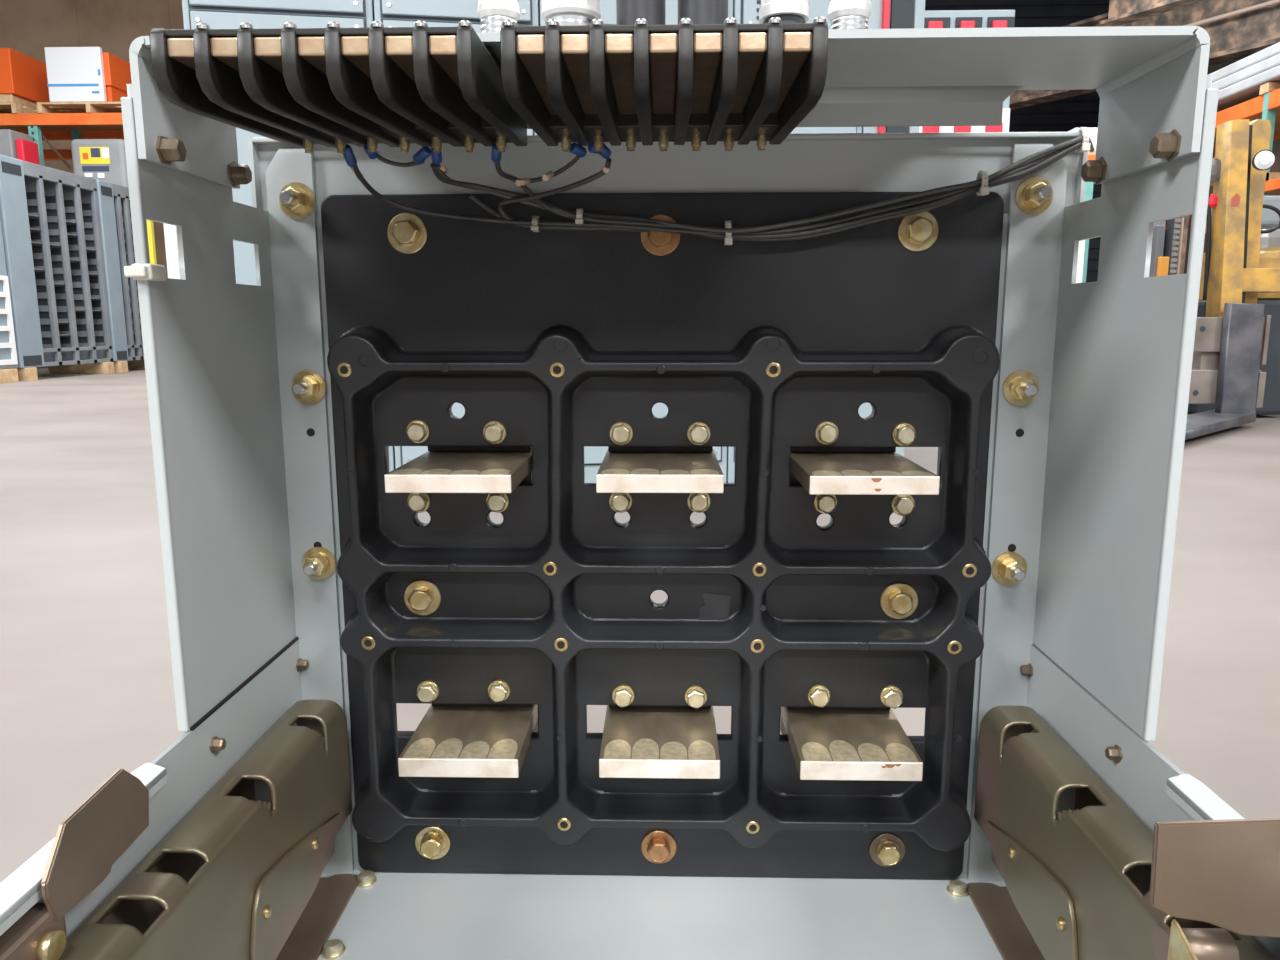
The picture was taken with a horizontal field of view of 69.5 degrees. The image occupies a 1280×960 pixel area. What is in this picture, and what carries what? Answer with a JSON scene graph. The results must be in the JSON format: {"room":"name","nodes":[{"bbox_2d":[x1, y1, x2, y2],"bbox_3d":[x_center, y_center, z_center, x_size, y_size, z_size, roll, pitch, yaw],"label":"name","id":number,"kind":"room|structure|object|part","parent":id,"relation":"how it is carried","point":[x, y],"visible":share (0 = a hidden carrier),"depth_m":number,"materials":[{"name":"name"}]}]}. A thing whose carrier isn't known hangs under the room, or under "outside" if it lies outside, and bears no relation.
{"room":"warehouse","nodes":[
{"label":"warehouse","id":0,"kind":"room"},
{"bbox_2d":[0,0,183,272],"bbox_3d":[-5.757,-6.390,17.122,19.600,8.200,0.400,0,10,1],"label":"wall","id":1,"kind":"structure","parent":0,"point":[27,27],"depth_m":16.81,"materials":[{"name":"brown paint"}]},
{"bbox_2d":[925,0,1166,281],"bbox_3d":[10.239,-6.355,16.753,12.400,8.200,0.330,0,10,1],"label":"door","id":2,"kind":"structure","parent":1,"relation":"in","point":[1066,114],"depth_m":16.55,"materials":[{"name":"black metal"}]},
{"bbox_2d":[0,368,1279,882],"bbox_3d":[0.167,-0.427,6.719,32.000,0.100,28.000,0,10,1],"label":"floor","id":3,"kind":"structure","parent":0,"point":[87,694],"depth_m":2.10,"materials":[{"name":"concrete"}]},
{"bbox_2d":[0,218,18,382],"bbox_3d":[-7.570,-2.369,10.110,0.750,2.620,0.880,0,10,1],"label":"frame","id":4,"kind":"object","parent":3,"relation":"on","point":[8,354],"visible":1,"depth_m":10.51,"materials":[{"name":"paint"}]},
{"bbox_2d":[0,275,17,364],"bbox_3d":[-7.229,-1.768,10.213,0.020,1.000,0.800,0,10,1],"label":"grille","id":5,"kind":"object","parent":4,"relation":"attached to","point":[8,354],"depth_m":10.52,"materials":[{"name":"white metal"}]},
{"bbox_2d":[0,129,47,367],"bbox_3d":[-9.293,-3.403,13.813,0.732,3.428,0.500,0,10,1],"label":"red cubicle","id":6,"kind":"object","parent":3,"relation":"on","point":[14,144],"visible":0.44,"depth_m":13.38,"materials":[{"name":"red"}]},
{"bbox_3d":[-8.984,-4.027,13.674,0.110,1.904,0.350,0,10,1],"label":"red door","id":7,"kind":"part","parent":6,"relation":"part of","materials":[{"name":"red"}]},
{"bbox_2d":[0,155,114,380],"bbox_3d":[-7.564,-2.565,11.494,0.830,2.545,1.859,0,10,1],"label":"metal rack","id":8,"kind":"object","parent":3,"relation":"on","point":[50,220],"visible":0.98,"depth_m":11.48,"materials":[{"name":"metal"}]},
{"bbox_3d":[-7.593,-2.519,10.773,0.770,2.395,0.420,0,10,1],"label":"post","id":9,"kind":"part","parent":8,"relation":"part of","materials":[{"name":"metal"}]},
{"bbox_3d":[-7.594,-2.625,11.310,0.740,2.325,0.015,0,10,1],"label":"divider panel","id":10,"kind":"part","parent":8,"relation":"part of","materials":[{"name":"grey paint"}]},
{"bbox_3d":[-7.585,-2.685,11.665,0.740,2.325,0.015,0,10,1],"label":"divider panel","id":11,"kind":"part","parent":8,"relation":"part of","materials":[{"name":"grey paint"}]},
{"bbox_3d":[-7.586,-3.741,11.295,0.750,0.160,1.859,0,10,1],"label":"rail","id":12,"kind":"part","parent":8,"relation":"part of","materials":[{"name":"grey metal"}]},
{"bbox_3d":[-7.575,-2.745,12.019,0.740,2.325,0.015,0,10,1],"label":"divider panel","id":13,"kind":"part","parent":8,"relation":"part of","materials":[{"name":"grey paint"}]},
{"bbox_3d":[-7.232,-1.599,11.863,0.060,0.215,1.439,0,10,1],"label":"rail","id":14,"kind":"part","parent":8,"relation":"part of","materials":[{"name":"grey metal"}]},
{"bbox_3d":[-7.566,-2.805,12.374,0.740,2.325,0.015,0,10,1],"label":"divider panel","id":15,"kind":"part","parent":8,"relation":"part of","materials":[{"name":"grey paint"}]},
{"bbox_2d":[0,113,123,168],"bbox_3d":[-8.527,-3.728,14.696,5.776,3.772,1.212,0,10,1],"label":"rack","id":16,"kind":"object","parent":3,"relation":"on","point":[41,126],"visible":0.09,"depth_m":13.94,"materials":[{"name":"orange metal"}]},
{"bbox_2d":[0,103,36,113],"bbox_3d":[-9.896,-5.656,14.350,1.174,0.150,1.120,0,10,1],"label":"wooden pallet","id":17,"kind":"object","parent":16,"relation":"on","point":[5,108],"visible":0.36,"depth_m":13.93,"materials":[{"name":"brown wood"}]},
{"bbox_2d":[0,48,49,109],"bbox_3d":[-9.806,-6.104,14.195,0.908,0.782,0.870,0,10,1],"label":"carton","id":18,"kind":"object","parent":17,"relation":"on","point":[23,78],"visible":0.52,"depth_m":13.98,"materials":[{"name":"orange cardboard"}]},
{"bbox_2d":[36,102,121,112],"bbox_3d":[-8.217,-5.652,14.307,1.546,0.150,1.120,0,10,1],"label":"wooden pallet","id":19,"kind":"object","parent":16,"relation":"on","point":[42,107],"visible":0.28,"depth_m":13.88,"materials":[{"name":"brown wood"}]},
{"bbox_2d":[44,47,131,101],"bbox_3d":[-8.338,-6.100,14.179,0.913,0.773,1.030,0,10,1],"label":"carton","id":20,"kind":"object","parent":19,"relation":"on","point":[74,74],"visible":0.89,"depth_m":13.70,"materials":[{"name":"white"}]},
{"bbox_2d":[47,69,100,93],"bbox_3d":[-8.401,-5.914,13.695,0.813,0.337,0.010,0,10,1],"label":"print","id":21,"kind":"object","parent":20,"relation":"attached to","point":[60,81],"depth_m":13.70,"materials":[{"name":"white paper"}]},
{"bbox_2d":[62,179,144,372],"bbox_3d":[-7.524,-2.833,13.073,0.830,2.545,1.299,0,10,1],"label":"metal rack","id":22,"kind":"object","parent":3,"relation":"on","point":[113,199],"visible":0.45,"depth_m":12.73,"materials":[{"name":"metal"}]},
{"bbox_3d":[-7.546,-4.009,12.874,0.750,0.160,1.299,0,10,1],"label":"rail","id":23,"kind":"part","parent":22,"relation":"part of","materials":[{"name":"grey metal"}]},
{"bbox_3d":[-7.553,-2.896,12.905,0.740,2.325,0.015,0,10,1],"label":"divider panel","id":24,"kind":"part","parent":22,"relation":"part of","materials":[{"name":"grey paint"}]},
{"bbox_3d":[-7.548,-2.928,13.098,0.740,2.325,0.015,0,10,1],"label":"divider panel","id":25,"kind":"part","parent":22,"relation":"part of","materials":[{"name":"grey paint"}]},
{"bbox_3d":[-7.193,-1.858,13.392,0.060,0.215,0.979,0,10,1],"label":"rail","id":26,"kind":"part","parent":22,"relation":"part of","materials":[{"name":"grey metal"}]},
{"bbox_3d":[-7.543,-2.961,13.291,0.740,2.325,0.015,0,10,1],"label":"divider panel","id":27,"kind":"part","parent":22,"relation":"part of","materials":[{"name":"grey paint"}]},
{"bbox_2d":[71,139,167,277],"bbox_3d":[-7.990,-3.430,14.181,1.023,3.354,0.800,0,10,1],"label":"case","id":28,"kind":"object","parent":3,"relation":"on","point":[99,159],"visible":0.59,"depth_m":13.61,"materials":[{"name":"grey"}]},
{"bbox_2d":[90,148,99,156],"bbox_3d":[-8.016,-4.819,13.582,0.136,0.128,0.003,0,10,1],"label":"picture","id":29,"kind":"object","parent":28,"relation":"attached to","point":[94,152],"depth_m":13.58,"materials":[{"name":"blue"}]},
{"bbox_2d":[146,220,156,263],"bbox_3d":[-5.335,-2.116,10.156,0.215,2.100,0.260,0,10,1],"label":"post","id":30,"kind":"object","parent":3,"relation":"on","point":[150,229],"visible":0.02,"depth_m":10.05,"materials":[{"name":"yellow metal"}]},
{"bbox_2d":[163,223,180,278],"bbox_3d":[-6.660,-2.748,13.299,0.413,2.300,0.400,0,10,1],"label":"post","id":31,"kind":"object","parent":3,"relation":"on","point":[170,231],"visible":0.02,"depth_m":13.12,"materials":[{"name":"white"}]},
{"bbox_2d":[182,0,395,471],"bbox_3d":[-1.335,-1.160,3.727,0.643,2.350,0.834,-2,10,-9],"label":"tall cabinet","id":32,"kind":"object","parent":3,"relation":"on","point":[218,14],"visible":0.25,"depth_m":3.26,"materials":[{"name":"grey metal"}]},
{"bbox_3d":[-1.273,-0.615,3.426,0.583,0.625,0.017,-2,10,-9],"label":"door","id":33,"kind":"part","parent":32,"relation":"part of","materials":[{"name":"grey metal"}]},
{"bbox_3d":[-1.276,-1.941,3.201,0.583,0.575,0.017,-2,10,-9],"label":"panel","id":34,"kind":"part","parent":32,"relation":"part of","materials":[{"name":"grey metal"}]},
{"bbox_3d":[-1.274,-1.290,3.311,0.583,0.705,0.017,-2,10,-9],"label":"door","id":35,"kind":"part","parent":32,"relation":"part of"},
{"bbox_2d":[374,0,538,467],"bbox_3d":[-0.722,-1.177,3.822,0.587,2.350,0.834,-2,10,-9],"label":"tall cabinet","id":36,"kind":"object","parent":3,"relation":"on","point":[392,13],"visible":0.16,"depth_m":3.33,"materials":[{"name":"grey metal"}]},
{"bbox_3d":[-0.659,-0.179,3.598,0.527,0.255,0.017,-2,10,-9],"label":"panel","id":37,"kind":"part","parent":36,"relation":"part of","materials":[{"name":"black plastic"}]},
{"bbox_3d":[-0.662,-1.958,3.297,0.527,0.575,0.017,-2,10,-9],"label":"panel","id":38,"kind":"part","parent":36,"relation":"part of","materials":[{"name":"grey metal"}]},
{"bbox_3d":[-0.661,-1.308,3.407,0.527,0.705,0.017,-2,10,-9],"label":"door","id":39,"kind":"part","parent":36,"relation":"part of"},
{"bbox_2d":[538,0,732,482],"bbox_3d":[-0.066,-1.196,3.924,0.731,2.350,0.834,-2,10,-9],"label":"tall cabinet","id":40,"kind":"object","parent":3,"relation":"on","point":[594,456],"visible":0.04,"depth_m":3.68,"materials":[{"name":"grey metal"}]},
{"bbox_3d":[-0.005,-1.977,3.399,0.671,0.575,0.017,-2,10,-9],"label":"panel","id":41,"kind":"part","parent":40,"relation":"part of","materials":[{"name":"grey metal"}]},
{"bbox_3d":[-0.003,-0.197,3.700,0.671,0.255,0.017,-2,10,-9],"label":"panel","id":42,"kind":"part","parent":40,"relation":"part of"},
{"bbox_2d":[726,0,861,482],"bbox_3d":[0.560,-1.214,4.022,0.524,2.350,0.834,-2,10,-9],"label":"tall cabinet","id":43,"kind":"object","parent":3,"relation":"on","point":[744,11],"visible":0.02,"depth_m":3.53,"materials":[{"name":"grey metal"}]},
{"bbox_3d":[0.620,-1.994,3.496,0.464,0.575,0.017,-2,10,-9],"label":"panel","id":44,"kind":"part","parent":43,"relation":"part of","materials":[{"name":"grey metal"}]},
{"bbox_3d":[0.622,-1.344,3.607,0.464,0.705,0.017,-2,10,-9],"label":"door","id":45,"kind":"part","parent":43,"relation":"part of","materials":[{"name":"grey metal"}]},
{"bbox_2d":[858,0,924,456],"bbox_3d":[0.937,-1.225,4.088,0.228,2.350,0.820,-2,10,-9],"label":"tall cabinet","id":46,"kind":"object","parent":3,"relation":"on","point":[885,14],"visible":0.04,"depth_m":3.59,"materials":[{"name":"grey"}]},
{"bbox_3d":[1.022,-1.161,3.705,0.091,2.150,0.012,-2,10,-9],"label":"dark door","id":47,"kind":"part","parent":46,"relation":"part of","materials":[{"name":"grey metal"}]},
{"bbox_3d":[1.092,-1.177,3.712,0.041,2.280,0.015,-2,10,-9],"label":"corner post","id":48,"kind":"part","parent":46,"relation":"part of","materials":[{"name":"grey metal"}]},
{"bbox_2d":[919,10,1014,132],"bbox_3d":[1.919,-1.875,6.763,1.241,2.734,0.740,0,10,1],"label":"tall cabinet","id":49,"kind":"object","parent":3,"relation":"on","point":[941,18],"visible":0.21,"depth_m":6.23,"materials":[{"name":"grey metal"}]},
{"bbox_3d":[1.996,-2.395,6.336,0.111,0.105,0.045,0,10,1],"label":"red handle","id":50,"kind":"part","parent":49,"relation":"part of","materials":[{"name":"red"}]},
{"bbox_3d":[1.986,-3.044,6.208,0.098,0.075,0.040,0,10,1],"label":"red handle","id":51,"kind":"part","parent":49,"relation":"part of","materials":[{"name":"red plastic"}]},
{"bbox_3d":[2.210,-2.394,6.331,0.111,0.105,0.045,0,10,1],"label":"red handle","id":52,"kind":"part","parent":49,"relation":"part of","materials":[{"name":"red"}]},
{"bbox_3d":[2.200,-3.044,6.203,0.098,0.075,0.040,0,10,1],"label":"red handle","id":53,"kind":"part","parent":49,"relation":"part of","materials":[{"name":"red plastic"}]},
{"bbox_3d":[2.423,-2.394,6.325,0.111,0.105,0.045,0,10,1],"label":"red handle","id":54,"kind":"part","parent":49,"relation":"part of","materials":[{"name":"red"}]},
{"bbox_3d":[2.414,-3.043,6.198,0.098,0.075,0.040,0,10,1],"label":"red handle","id":55,"kind":"part","parent":49,"relation":"part of","materials":[{"name":"red plastic"}]},
{"bbox_2d":[1076,240,1084,282],"bbox_3d":[5.202,-2.139,11.099,0.176,1.793,0.060,0,10,1],"label":"board","id":56,"kind":"object","parent":3,"relation":"on","point":[1081,249],"visible":0.02,"depth_m":10.99,"materials":[{"name":"white"}]},
{"bbox_2d":[1082,155,1165,282],"bbox_3d":[5.606,-2.678,11.753,1.566,2.637,0.950,0,10,1],"label":"rack","id":57,"kind":"object","parent":3,"relation":"on","point":[1089,185],"visible":0.09,"depth_m":11.19,"materials":[{"name":"metal"}]},
{"bbox_2d":[1068,128,1097,154],"bbox_3d":[5.439,-4.123,11.436,0.450,0.320,0.800,0,10,1],"label":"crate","id":58,"kind":"object","parent":57,"relation":"on","point":[1093,131],"visible":0.12,"depth_m":11.05,"materials":[{"name":"white"}]},
{"bbox_2d":[1149,216,1188,276],"bbox_3d":[5.389,-1.848,9.464,0.358,1.765,0.250,0,10,1],"label":"conveyor","id":59,"kind":"object","parent":3,"relation":"on","point":[1173,263],"visible":0.33,"depth_m":9.30,"materials":[{"name":"grey metal"}]},
{"bbox_3d":[5.250,-1.772,9.455,0.080,1.620,0.100,0,10,1],"label":"grey post","id":60,"kind":"part","parent":59,"relation":"part of","materials":[{"name":"grey metal"}]},
{"bbox_3d":[5.333,-1.797,9.398,0.016,1.688,0.100,0,10,1],"label":"rail","id":61,"kind":"part","parent":59,"relation":"part of","materials":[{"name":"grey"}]},
{"bbox_3d":[5.428,-1.797,9.396,0.016,1.688,0.100,0,10,1],"label":"rail","id":62,"kind":"part","parent":59,"relation":"part of","materials":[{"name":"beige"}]},
{"bbox_3d":[5.516,-1.860,9.535,0.109,1.765,0.100,0,10,1],"label":"post","id":63,"kind":"part","parent":59,"relation":"part of","materials":[{"name":"metal"}]},
{"bbox_2d":[1165,82,1279,229],"bbox_3d":[7.125,-2.638,10.072,1.170,3.116,9.300,0,10,1],"label":"rack","id":64,"kind":"object","parent":3,"relation":"on","point":[1266,106],"visible":0.14,"depth_m":9.76,"materials":[{"name":"orange metal"}]},
{"bbox_2d":[1209,42,1279,111],"bbox_3d":[7.077,-4.302,9.385,1.140,0.375,8.100,0,10,1],"label":"stack","id":65,"kind":"object","parent":64,"relation":"on","point":[1238,82],"visible":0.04,"depth_m":10.02,"materials":[{"name":"white metal"}]},
{"bbox_3d":[7.101,-4.397,9.165,1.080,0.115,6.900,0,10,1],"label":"panel","id":66,"kind":"part","parent":65,"relation":"part of","materials":[{"name":"white metal"}]},
{"bbox_3d":[7.089,-4.285,9.286,1.110,0.115,7.500,0,10,1],"label":"panel","id":67,"kind":"part","parent":65,"relation":"part of","materials":[{"name":"white metal"}]},
{"bbox_3d":[7.077,-4.174,9.407,1.140,0.115,8.100,0,10,1],"label":"panel","id":68,"kind":"part","parent":65,"relation":"part of","materials":[{"name":"white metal"}]},
{"bbox_2d":[1185,119,1279,439],"bbox_3d":[3.728,-1.297,5.783,1.200,1.912,3.637,5,11,26],"label":"forklift","id":69,"kind":"object","parent":3,"relation":"on","point":[1235,373],"visible":0.7,"depth_m":5.80,"materials":[{"name":"metal"}]},
{"bbox_3d":[3.636,-0.764,5.913,0.136,0.139,0.100,0,10,1],"label":"carriage post","id":70,"kind":"part","parent":69,"relation":"part of","materials":[{"name":"metal"}]},
{"bbox_2d":[1208,194,1217,207],"bbox_3d":[3.624,-1.765,5.846,0.070,0.080,0.070,0,10,1],"label":"tail lamp","id":71,"kind":"object","parent":69,"relation":"attached to","point":[1212,199],"depth_m":5.82,"materials":[{"name":"red plastic"}]},
{"bbox_3d":[3.693,-0.594,5.880,0.471,0.215,0.060,0,10,1],"label":"carriage plate","id":72,"kind":"part","parent":69,"relation":"part of","materials":[{"name":"metal"}]},
{"bbox_3d":[3.716,-1.591,5.822,0.188,1.272,0.160,0,10,1],"label":"mast rail","id":73,"kind":"part","parent":69,"relation":"part of","materials":[{"name":"yellow metal"}]},
{"bbox_3d":[3.687,-0.918,5.825,0.485,0.216,0.060,0,10,1],"label":"carriage plate","id":74,"kind":"part","parent":69,"relation":"part of","materials":[{"name":"metal"}]},
{"bbox_3d":[3.938,-1.636,5.981,0.163,1.310,0.140,0,10,1],"label":"mast rail","id":75,"kind":"part","parent":69,"relation":"part of","materials":[{"name":"yellow metal"}]},
{"bbox_3d":[4.375,-1.677,6.602,0.262,0.185,0.600,0,10,1],"label":"wrapped tank","id":76,"kind":"part","parent":69,"relation":"part of","materials":[{"name":"metal"}]},
{"bbox_3d":[0.008,0.490,0.502,0.840,0.169,0.670,0,10,1],"label":"wooden pallet","id":77,"kind":"object","parent":3,"relation":"on","visible":0},
{"bbox_2d":[0,26,1279,959],"bbox_3d":[0.011,0.090,0.445,0.604,0.636,0.572,0,10,1],"label":"cell","id":78,"kind":"object","parent":77,"relation":"on","point":[1091,383],"visible":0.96,"depth_m":0.66,"materials":[{"name":"grey metal"}]},
{"bbox_2d":[124,264,165,280],"bbox_3d":[-0.281,-0.118,0.525,0.014,0.009,0.020,0,10,1],"label":"clip","id":79,"kind":"object","parent":78,"relation":"attached to","point":[153,272],"visible":1,"depth_m":0.52,"materials":[{"name":"white plastic"}]},
{"bbox_2d":[58,699,357,959],"bbox_3d":[-0.254,0.282,0.541,0.047,0.167,0.424,0,10,1],"label":"rail","id":80,"kind":"object","parent":78,"relation":"on","point":[238,877],"visible":1,"depth_m":0.57,"materials":[{"name":"gold metal"}]},
{"bbox_2d":[0,768,148,959],"bbox_3d":[-0.271,0.189,0.417,0.021,0.066,0.158,0,10,1],"label":"lever","id":81,"kind":"object","parent":80,"relation":"attached to","point":[87,843],"visible":1,"depth_m":0.43,"materials":[{"name":"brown metal"}]},
{"bbox_3d":[-0.265,0.173,0.452,0.003,0.048,0.084,0,10,1],"label":"plate","id":82,"kind":"part","parent":81,"relation":"part of","materials":[{"name":"brown metal"}]},
{"bbox_3d":[-0.277,0.294,0.496,0.003,0.151,0.330,0,10,1],"label":"wall leg","id":83,"kind":"part","parent":80,"relation":"part of","materials":[{"name":"brown metal"}]},
{"bbox_3d":[-0.232,0.268,0.629,0.003,0.060,0.154,0,10,1],"label":"rivet plate","id":84,"kind":"part","parent":80,"relation":"part of","materials":[{"name":"brown metal"}]},
{"bbox_3d":[-0.280,-0.046,0.627,0.006,0.378,0.183,0,10,1],"label":"panel","id":85,"kind":"part","parent":78,"relation":"part of","materials":[{"name":"grey metal"}]},
{"bbox_2d":[149,20,526,152],"bbox_3d":[-0.151,-0.217,0.516,0.151,0.044,0.178,0,10,1],"label":"block","id":86,"kind":"object","parent":78,"relation":"attached to","point":[332,86],"visible":0.98,"depth_m":0.45,"materials":[{"name":"black plastic"}]},
{"bbox_2d":[321,191,1003,879],"bbox_3d":[0.016,0.061,0.708,0.503,0.545,0.045,0,10,1],"label":"panel","id":87,"kind":"object","parent":78,"relation":"in","point":[559,339],"visible":0.99,"depth_m":0.70,"materials":[{"name":"black plastic"}]},
{"bbox_2d":[384,420,531,512],"bbox_3d":[-0.131,-0.013,0.727,0.097,0.072,0.225,0,10,1],"label":"bar","id":88,"kind":"object","parent":87,"relation":"attached to","point":[496,471],"visible":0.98,"depth_m":0.66,"materials":[{"name":"metal"}]},
{"bbox_2d":[398,680,537,777],"bbox_3d":[-0.132,0.189,0.770,0.093,0.068,0.208,0,10,1],"label":"bar","id":89,"kind":"object","parent":87,"relation":"attached to","point":[450,740],"visible":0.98,"depth_m":0.70,"materials":[{"name":"metal"}]},
{"bbox_2d":[599,684,719,778],"bbox_3d":[0.017,0.191,0.768,0.088,0.065,0.206,0,10,1],"label":"bar","id":90,"kind":"object","parent":87,"relation":"attached to","point":[639,741],"visible":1,"depth_m":0.70,"materials":[{"name":"metal"}]},
{"bbox_2d":[596,422,723,512],"bbox_3d":[0.016,-0.013,0.725,0.085,0.070,0.222,0,10,1],"label":"bar","id":91,"kind":"object","parent":87,"relation":"attached to","point":[623,470],"visible":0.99,"depth_m":0.66,"materials":[{"name":"metal"}]},
{"bbox_2d":[781,684,922,780],"bbox_3d":[0.164,0.191,0.764,0.091,0.066,0.206,0,10,1],"label":"bar","id":92,"kind":"object","parent":87,"relation":"attached to","point":[826,743],"visible":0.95,"depth_m":0.69,"materials":[{"name":"metal"}]},
{"bbox_2d":[885,764,894,767],"bbox_3d":[0.179,0.205,0.661,0.007,0.003,0.001,0,10,1],"label":"stain","id":93,"kind":"object","parent":92,"relation":"on","point":[886,765],"depth_m":0.66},
{"bbox_2d":[790,421,939,515],"bbox_3d":[0.163,-0.011,0.719,0.096,0.072,0.227,0,10,1],"label":"bar","id":94,"kind":"object","parent":87,"relation":"attached to","point":[825,473],"visible":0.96,"depth_m":0.65,"materials":[{"name":"metal"}]},
{"bbox_2d":[871,478,881,481],"bbox_3d":[0.155,0.000,0.606,0.007,0.003,0.001,0,10,1],"label":"stain","id":95,"kind":"object","parent":94,"relation":"on","point":[872,479],"depth_m":0.61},
{"bbox_2d":[500,17,827,151],"bbox_3d":[0.013,-0.217,0.512,0.151,0.044,0.178,0,10,1],"label":"block","id":96,"kind":"object","parent":78,"relation":"attached to","point":[730,81],"visible":1,"depth_m":0.45,"materials":[{"name":"black plastic"}]},
{"bbox_3d":[0.018,0.039,0.719,0.604,0.586,0.016,0,10,1],"label":"frame","id":97,"kind":"part","parent":78,"relation":"part of","materials":[{"name":"grey metal"}]},
{"bbox_2d":[129,26,1209,188],"bbox_3d":[0.013,-0.218,0.556,0.580,0.066,0.116,0,10,1],"label":"hood","id":98,"kind":"object","parent":78,"relation":"attached to","point":[1152,83],"depth_m":0.54,"materials":[{"name":"grey metal"}]},
{"bbox_2d":[342,127,1094,244],"bbox_3d":[0.075,-0.206,0.639,0.540,0.081,0.085,-1,10,-4],"label":"harness","id":99,"kind":"object","parent":78,"relation":"attached to","point":[927,200],"visible":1,"depth_m":0.65,"materials":[{"name":"rubber"}]},
{"bbox_2d":[967,705,1273,959],"bbox_3d":[0.277,0.283,0.528,0.047,0.167,0.424,0,10,1],"label":"rail","id":100,"kind":"object","parent":78,"relation":"on","point":[1077,881],"visible":0.85,"depth_m":0.59,"materials":[{"name":"gold metal"}]},
{"bbox_3d":[0.259,0.269,0.616,0.003,0.060,0.154,0,10,1],"label":"rivet plate","id":101,"kind":"part","parent":100,"relation":"part of","materials":[{"name":"brown metal"}]},
{"bbox_3d":[0.297,0.295,0.482,0.003,0.151,0.330,0,10,1],"label":"wall leg","id":102,"kind":"part","parent":100,"relation":"part of","materials":[{"name":"brown metal"}]},
{"bbox_2d":[1149,818,1279,959],"bbox_3d":[0.242,0.201,0.387,0.090,0.119,0.058,-8,13,-40],"label":"lever","id":103,"kind":"object","parent":100,"relation":"attached to","point":[1225,874],"visible":1,"depth_m":0.39,"materials":[{"name":"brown metal"}]},
{"bbox_3d":[0.308,-0.045,0.612,0.006,0.378,0.183,0,10,1],"label":"panel","id":104,"kind":"part","parent":78,"relation":"part of","materials":[{"name":"grey metal"}]},
{"bbox_3d":[0.005,-0.260,0.603,0.458,0.003,0.180,0,10,1],"label":"plate","id":105,"kind":"object","parent":78,"relation":"on","visible":0},
{"bbox_2d":[477,0,519,32],"bbox_3d":[-0.085,-0.294,0.549,0.025,0.082,0.025,0,10,1],"label":"fitting","id":106,"kind":"object","parent":105,"relation":"attached to","point":[491,13],"visible":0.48,"depth_m":0.54,"materials":[{"name":"silver metal"}]},
{"bbox_2d":[541,0,600,25],"bbox_3d":[-0.041,-0.301,0.547,0.036,0.097,0.036,0,10,1],"label":"fitting","id":107,"kind":"object","parent":105,"relation":"attached to","point":[566,12],"visible":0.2,"depth_m":0.54,"materials":[{"name":"silver metal"}]},
{"bbox_2d":[616,0,664,24],"bbox_3d":[0.001,-0.308,0.544,0.030,0.110,0.030,0,10,1],"label":"fitting","id":108,"kind":"object","parent":105,"relation":"attached to","point":[628,12],"visible":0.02,"depth_m":0.54,"materials":[{"name":"grey metal"}]},
{"bbox_2d":[677,0,726,23],"bbox_3d":[0.037,-0.308,0.544,0.030,0.110,0.030,0,10,1],"label":"fitting","id":109,"kind":"object","parent":105,"relation":"attached to","point":[698,11],"visible":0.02,"depth_m":0.54,"materials":[{"name":"grey metal"}]},
{"bbox_2d":[759,0,809,23],"bbox_3d":[0.086,-0.298,0.544,0.030,0.090,0.030,0,10,1],"label":"fitting","id":110,"kind":"object","parent":105,"relation":"attached to","point":[788,11],"visible":0.3,"depth_m":0.54,"materials":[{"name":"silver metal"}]},
{"bbox_2d":[827,0,870,28],"bbox_3d":[0.124,-0.292,0.544,0.025,0.080,0.025,0,10,1],"label":"fitting","id":111,"kind":"object","parent":105,"relation":"attached to","point":[842,14],"visible":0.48,"depth_m":0.54,"materials":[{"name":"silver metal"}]},
{"bbox_2d":[1009,0,1279,109],"bbox_3d":[7.386,-6.518,13.821,0.400,1.021,5.238,-6,11,-31],"label":"girder","id":112,"kind":"object","parent":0,"point":[1236,29],"visible":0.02,"depth_m":12.74,"materials":[{"name":"beige"}]},
{"bbox_2d":[1099,0,1205,25],"bbox_3d":[6.406,-5.691,10.486,0.300,0.850,3.531,-1,10,-6],"label":"roof beam","id":113,"kind":"structure","parent":0,"point":[1121,12],"depth_m":11.60,"materials":[{"name":"brown wood"}]},
{"bbox_2d":[1184,58,1279,273],"bbox_3d":[9.755,-4.411,5.290,0.380,8.200,23.000,0,10,1],"label":"wall","id":114,"kind":"structure","parent":0,"point":[1276,144],"depth_m":15.76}
]}

